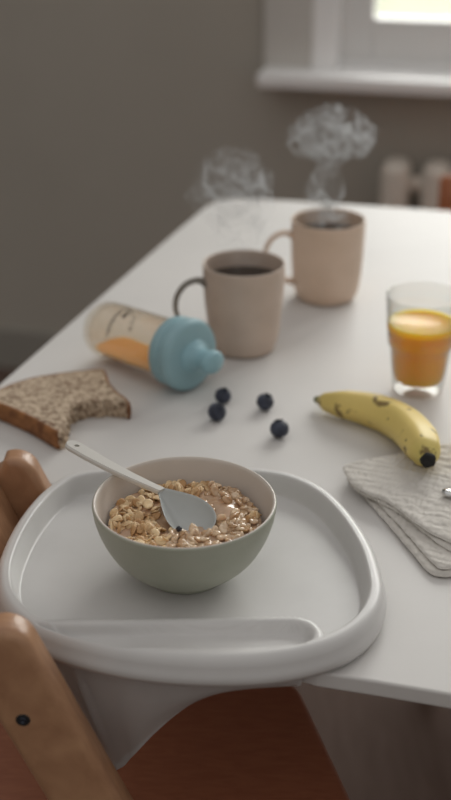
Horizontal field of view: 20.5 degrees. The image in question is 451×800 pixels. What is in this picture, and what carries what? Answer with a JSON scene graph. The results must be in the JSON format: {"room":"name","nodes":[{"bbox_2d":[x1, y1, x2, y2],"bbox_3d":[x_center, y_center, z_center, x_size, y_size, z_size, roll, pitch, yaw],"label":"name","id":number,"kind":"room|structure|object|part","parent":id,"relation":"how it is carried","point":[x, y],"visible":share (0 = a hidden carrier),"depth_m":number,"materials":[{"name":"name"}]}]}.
{"room":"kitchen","nodes":[
{"label":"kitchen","id":0,"kind":"room"},
{"bbox_2d":[0,0,450,332],"bbox_3d":[0.413,-1.225,2.598,8.200,2.600,0.300,6,26,12],"label":"wall","id":1,"kind":"structure","parent":0,"point":[121,121],"depth_m":2.86,"materials":[{"name":"beige paint"}]},
{"bbox_2d":[0,327,58,368],"bbox_3d":[0.375,-0.034,2.999,8.200,0.105,0.017,6,26,12],"label":"baseboard","id":2,"kind":"structure","parent":1,"relation":"attached to","point":[17,346],"depth_m":3.18,"materials":[{"name":"paint"}]},
{"bbox_2d":[264,0,313,67],"bbox_3d":[1.034,-1.333,2.194,1.955,1.555,0.022,6,26,12],"label":"trim","id":3,"kind":"structure","parent":1,"relation":"attached to","point":[288,24],"depth_m":2.69,"materials":[{"name":"grey paint"}]},
{"bbox_2d":[257,65,450,96],"bbox_3d":[1.052,-0.630,2.561,1.973,0.030,0.240,6,26,12],"label":"windowsill","id":4,"kind":"structure","parent":1,"relation":"attached to","point":[383,80],"depth_m":2.64,"materials":[{"name":"white paint"}]},
{"bbox_2d":[312,0,450,69],"bbox_3d":[1.050,-1.311,2.262,1.750,1.455,0.112,6,26,12],"label":"window","id":5,"kind":"structure","parent":1,"relation":"in","point":[345,32],"depth_m":2.69,"materials":[{"name":"white paint"}]},
{"bbox_2d":[0,367,450,799],"bbox_3d":[0.000,0.650,1.754,10.000,0.050,7.800,0,26,0],"label":"floor","id":6,"kind":"structure","parent":0,"point":[378,747],"depth_m":1.94,"materials":[{"name":"brown wood"}]},
{"bbox_2d":[0,449,349,799],"bbox_3d":[-0.052,0.453,1.171,0.517,0.811,0.315,0,26,0],"label":"high chair","id":7,"kind":"object","parent":6,"relation":"on","point":[256,743],"visible":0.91,"depth_m":1.12,"materials":[{"name":"brown wood"}]},
{"bbox_3d":[-0.212,0.131,1.018,0.050,0.099,0.260,0,26,0],"label":"backrest","id":8,"kind":"part","parent":7,"relation":"part of","materials":[{"name":"brown wood"}]},
{"bbox_3d":[-0.062,0.349,1.135,0.393,0.022,0.282,0,26,0],"label":"seat","id":9,"kind":"part","parent":7,"relation":"part of","materials":[{"name":"brown wood"}]},
{"bbox_2d":[0,468,386,769],"bbox_3d":[-0.030,0.205,1.062,0.314,0.186,0.297,0,26,0],"label":"tray","id":10,"kind":"object","parent":7,"relation":"attached to","point":[133,654],"visible":0.62,"depth_m":0.97,"materials":[{"name":"white plastic"}]},
{"bbox_2d":[92,456,276,593],"bbox_3d":[-0.033,0.110,1.010,0.147,0.069,0.147,0,26,0],"label":"bowl","id":11,"kind":"object","parent":10,"relation":"on","point":[191,570],"visible":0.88,"depth_m":0.97,"materials":[{"name":"green ceramic"}]},
{"bbox_2d":[65,440,215,530],"bbox_3d":[-0.067,0.069,1.017,0.144,0.046,0.037,19,31,34],"label":"spoon","id":12,"kind":"object","parent":11,"relation":"in","point":[182,509],"visible":0.98,"depth_m":1.01,"materials":[{"name":"white plastic"}]},
{"bbox_3d":[-0.091,0.055,1.028,0.090,0.030,0.012,11,28,22],"label":"handle","id":13,"kind":"part","parent":12,"relation":"part of","materials":[{"name":"white plastic"}]},
{"bbox_2d":[176,526,181,531],"bbox_3d":[-0.036,0.101,0.978,0.005,0.005,0.005,0,26,0],"label":"currant","id":14,"kind":"object","parent":12,"relation":"in","point":[178,528],"visible":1,"depth_m":0.98,"materials":[{"name":"black food"}]},
{"bbox_2d":[107,479,261,547],"bbox_3d":[-0.033,0.097,1.004,0.125,0.026,0.125,0,26,0],"label":"oatmeal","id":15,"kind":"object","parent":11,"relation":"in","point":[139,516],"visible":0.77,"depth_m":1.00,"materials":[{"name":"beige food"}]},
{"bbox_2d":[0,198,450,707],"bbox_3d":[0.321,0.291,1.589,1.053,0.740,1.225,8,27,16],"label":"dining table","id":16,"kind":"object","parent":6,"relation":"on","point":[318,350],"visible":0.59,"depth_m":1.37,"materials":[{"name":"white laminate"}]},
{"bbox_2d":[0,368,130,449],"bbox_3d":[-0.164,0.002,1.312,0.128,0.021,0.136,22,33,38],"label":"bread slice","id":17,"kind":"object","parent":16,"relation":"on","point":[45,407],"visible":0.99,"depth_m":1.30,"materials":[{"name":"beige food"}]},
{"bbox_2d":[83,302,223,390],"bbox_3d":[-0.076,-0.064,1.378,0.186,0.080,0.080,22,34,38],"label":"baby bottle","id":18,"kind":"object","parent":16,"relation":"on","point":[182,353],"visible":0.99,"depth_m":1.33,"materials":[{"name":"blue plastic"}]},
{"bbox_2d":[95,337,150,371],"bbox_3d":[-0.096,-0.045,1.408,0.114,0.014,0.050,22,33,38],"label":"juice","id":19,"kind":"object","parent":18,"relation":"in","point":[130,351],"visible":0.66,"depth_m":1.41,"materials":[{"name":"orange liquid"}]},
{"bbox_3d":[-0.044,-0.050,1.351,0.034,0.080,0.080,19,31,40],"label":"screw lid","id":20,"kind":"part","parent":18,"relation":"part of","materials":[{"name":"blue plastic"}]},
{"bbox_3d":[-0.022,-0.043,1.331,0.036,0.037,0.042,19,31,40],"label":"drinking spout","id":21,"kind":"part","parent":18,"relation":"part of","materials":[{"name":"blue plastic"}]},
{"bbox_2d":[208,403,225,420],"bbox_3d":[-0.009,0.012,1.292,0.019,0.020,0.019,18,31,33],"label":"blueberry","id":22,"kind":"object","parent":16,"relation":"on","point":[216,411],"visible":1,"depth_m":1.29,"materials":[{"name":"blue food"}]},
{"bbox_2d":[215,388,230,403],"bbox_3d":[-0.003,-0.005,1.329,0.018,0.018,0.018,15,29,28],"label":"blueberry","id":23,"kind":"object","parent":16,"relation":"on","point":[222,395],"visible":1,"depth_m":1.32,"materials":[{"name":"blue food"}]},
{"bbox_2d":[173,249,284,358],"bbox_3d":[0.004,-0.109,1.445,0.128,0.105,0.094,0,26,0],"label":"mug","id":24,"kind":"object","parent":16,"relation":"on","point":[243,313],"visible":0.92,"depth_m":1.41,"materials":[{"name":"ceramic"}]},
{"bbox_3d":[-0.040,-0.104,1.427,0.042,0.074,0.013,-8,27,-15],"label":"handle","id":25,"kind":"part","parent":24,"relation":"part of","materials":[{"name":"ceramic"}]},
{"bbox_2d":[213,266,274,275],"bbox_3d":[0.021,-0.137,1.432,0.087,0.004,0.087,0,26,0],"label":"coffee","id":26,"kind":"object","parent":24,"relation":"in","point":[234,270],"visible":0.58,"depth_m":1.45,"materials":[{"name":"black liquid"}]},
{"bbox_2d":[256,392,273,409],"bbox_3d":[0.042,0.001,1.315,0.018,0.019,0.018,8,27,16],"label":"blueberry","id":27,"kind":"object","parent":16,"relation":"on","point":[265,401],"visible":1,"depth_m":1.31,"materials":[{"name":"blue food"}]},
{"bbox_2d":[270,419,288,437],"bbox_3d":[0.054,0.028,1.258,0.019,0.019,0.019,10,27,19],"label":"blueberry","id":28,"kind":"object","parent":16,"relation":"on","point":[279,428],"visible":1,"depth_m":1.25,"materials":[{"name":"blue food"}]},
{"bbox_2d":[263,208,365,305],"bbox_3d":[0.117,-0.183,1.599,0.119,0.105,0.094,10,27,19],"label":"mug","id":29,"kind":"object","parent":16,"relation":"on","point":[326,264],"visible":0.95,"depth_m":1.56,"materials":[{"name":"beige ceramic"}]},
{"bbox_3d":[0.068,-0.179,1.583,0.042,0.074,0.013,-4,26,-9],"label":"handle","id":30,"kind":"part","parent":29,"relation":"part of","materials":[{"name":"beige ceramic"}]},
{"bbox_2d":[304,223,352,229],"bbox_3d":[0.130,-0.209,1.581,0.087,0.004,0.087,0,26,0],"label":"coffee","id":31,"kind":"object","parent":29,"relation":"in","point":[325,226],"visible":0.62,"depth_m":1.61,"materials":[{"name":"black liquid"}]},
{"bbox_2d":[313,390,440,467],"bbox_3d":[0.163,0.021,1.242,0.061,0.049,0.206,-12,28,-24],"label":"banana","id":32,"kind":"object","parent":16,"relation":"on","point":[403,424],"visible":1,"depth_m":1.24,"materials":[{"name":"yellow food"}]},
{"bbox_2d":[343,443,450,576],"bbox_3d":[0.222,0.094,1.123,0.221,0.017,0.225,0,26,0],"label":"napkin","id":33,"kind":"object","parent":16,"relation":"on","point":[408,496],"visible":0.92,"depth_m":1.12,"materials":[{"name":"fabric"}]},
{"bbox_2d":[442,488,450,496],"bbox_3d":[0.275,0.090,1.104,0.166,0.008,0.034,3,26,7],"label":"metal spoon","id":34,"kind":"object","parent":33,"relation":"on","point":[446,492],"visible":1,"depth_m":1.12,"materials":[{"name":"metal"}]},
{"bbox_2d":[386,283,450,396],"bbox_3d":[0.209,-0.061,1.339,0.080,0.111,0.080,0,26,0],"label":"juice glass","id":35,"kind":"object","parent":16,"relation":"on","point":[440,283],"visible":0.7,"depth_m":1.33,"materials":[{"name":"clear glass"}]},
{"bbox_2d":[387,309,450,387],"bbox_3d":[0.209,-0.053,1.343,0.074,0.068,0.074,0,26,0],"label":"orange juice","id":36,"kind":"object","parent":35,"relation":"in","point":[419,339],"visible":1,"depth_m":1.32,"materials":[{"name":"orange liquid"}]},
{"bbox_2d":[379,157,450,209],"bbox_3d":[0.804,-0.186,2.716,0.960,0.625,0.090,6,26,12],"label":"radiator","id":37,"kind":"object","parent":6,"relation":"on","point":[397,182],"visible":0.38,"depth_m":2.66,"materials":[{"name":"metal"}]},
{"bbox_2d":[438,175,450,210],"bbox_3d":[0.545,0.058,2.060,0.420,0.754,0.461,3,26,6],"label":"dining chair","id":38,"kind":"object","parent":6,"relation":"on","point":[444,199],"visible":0.19,"depth_m":2.09,"materials":[{"name":"orange wood"}]},
{"bbox_3d":[0.385,-0.023,2.263,0.034,0.724,0.032,3,26,6],"label":"leg","id":39,"kind":"part","parent":38,"relation":"part of","materials":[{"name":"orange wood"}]},
{"label":"outside","id":40,"kind":"structure","parent":0,"visible":0},
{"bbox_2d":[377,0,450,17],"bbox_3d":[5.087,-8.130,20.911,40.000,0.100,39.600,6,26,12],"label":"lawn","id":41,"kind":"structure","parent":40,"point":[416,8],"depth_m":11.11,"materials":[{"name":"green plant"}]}
]}

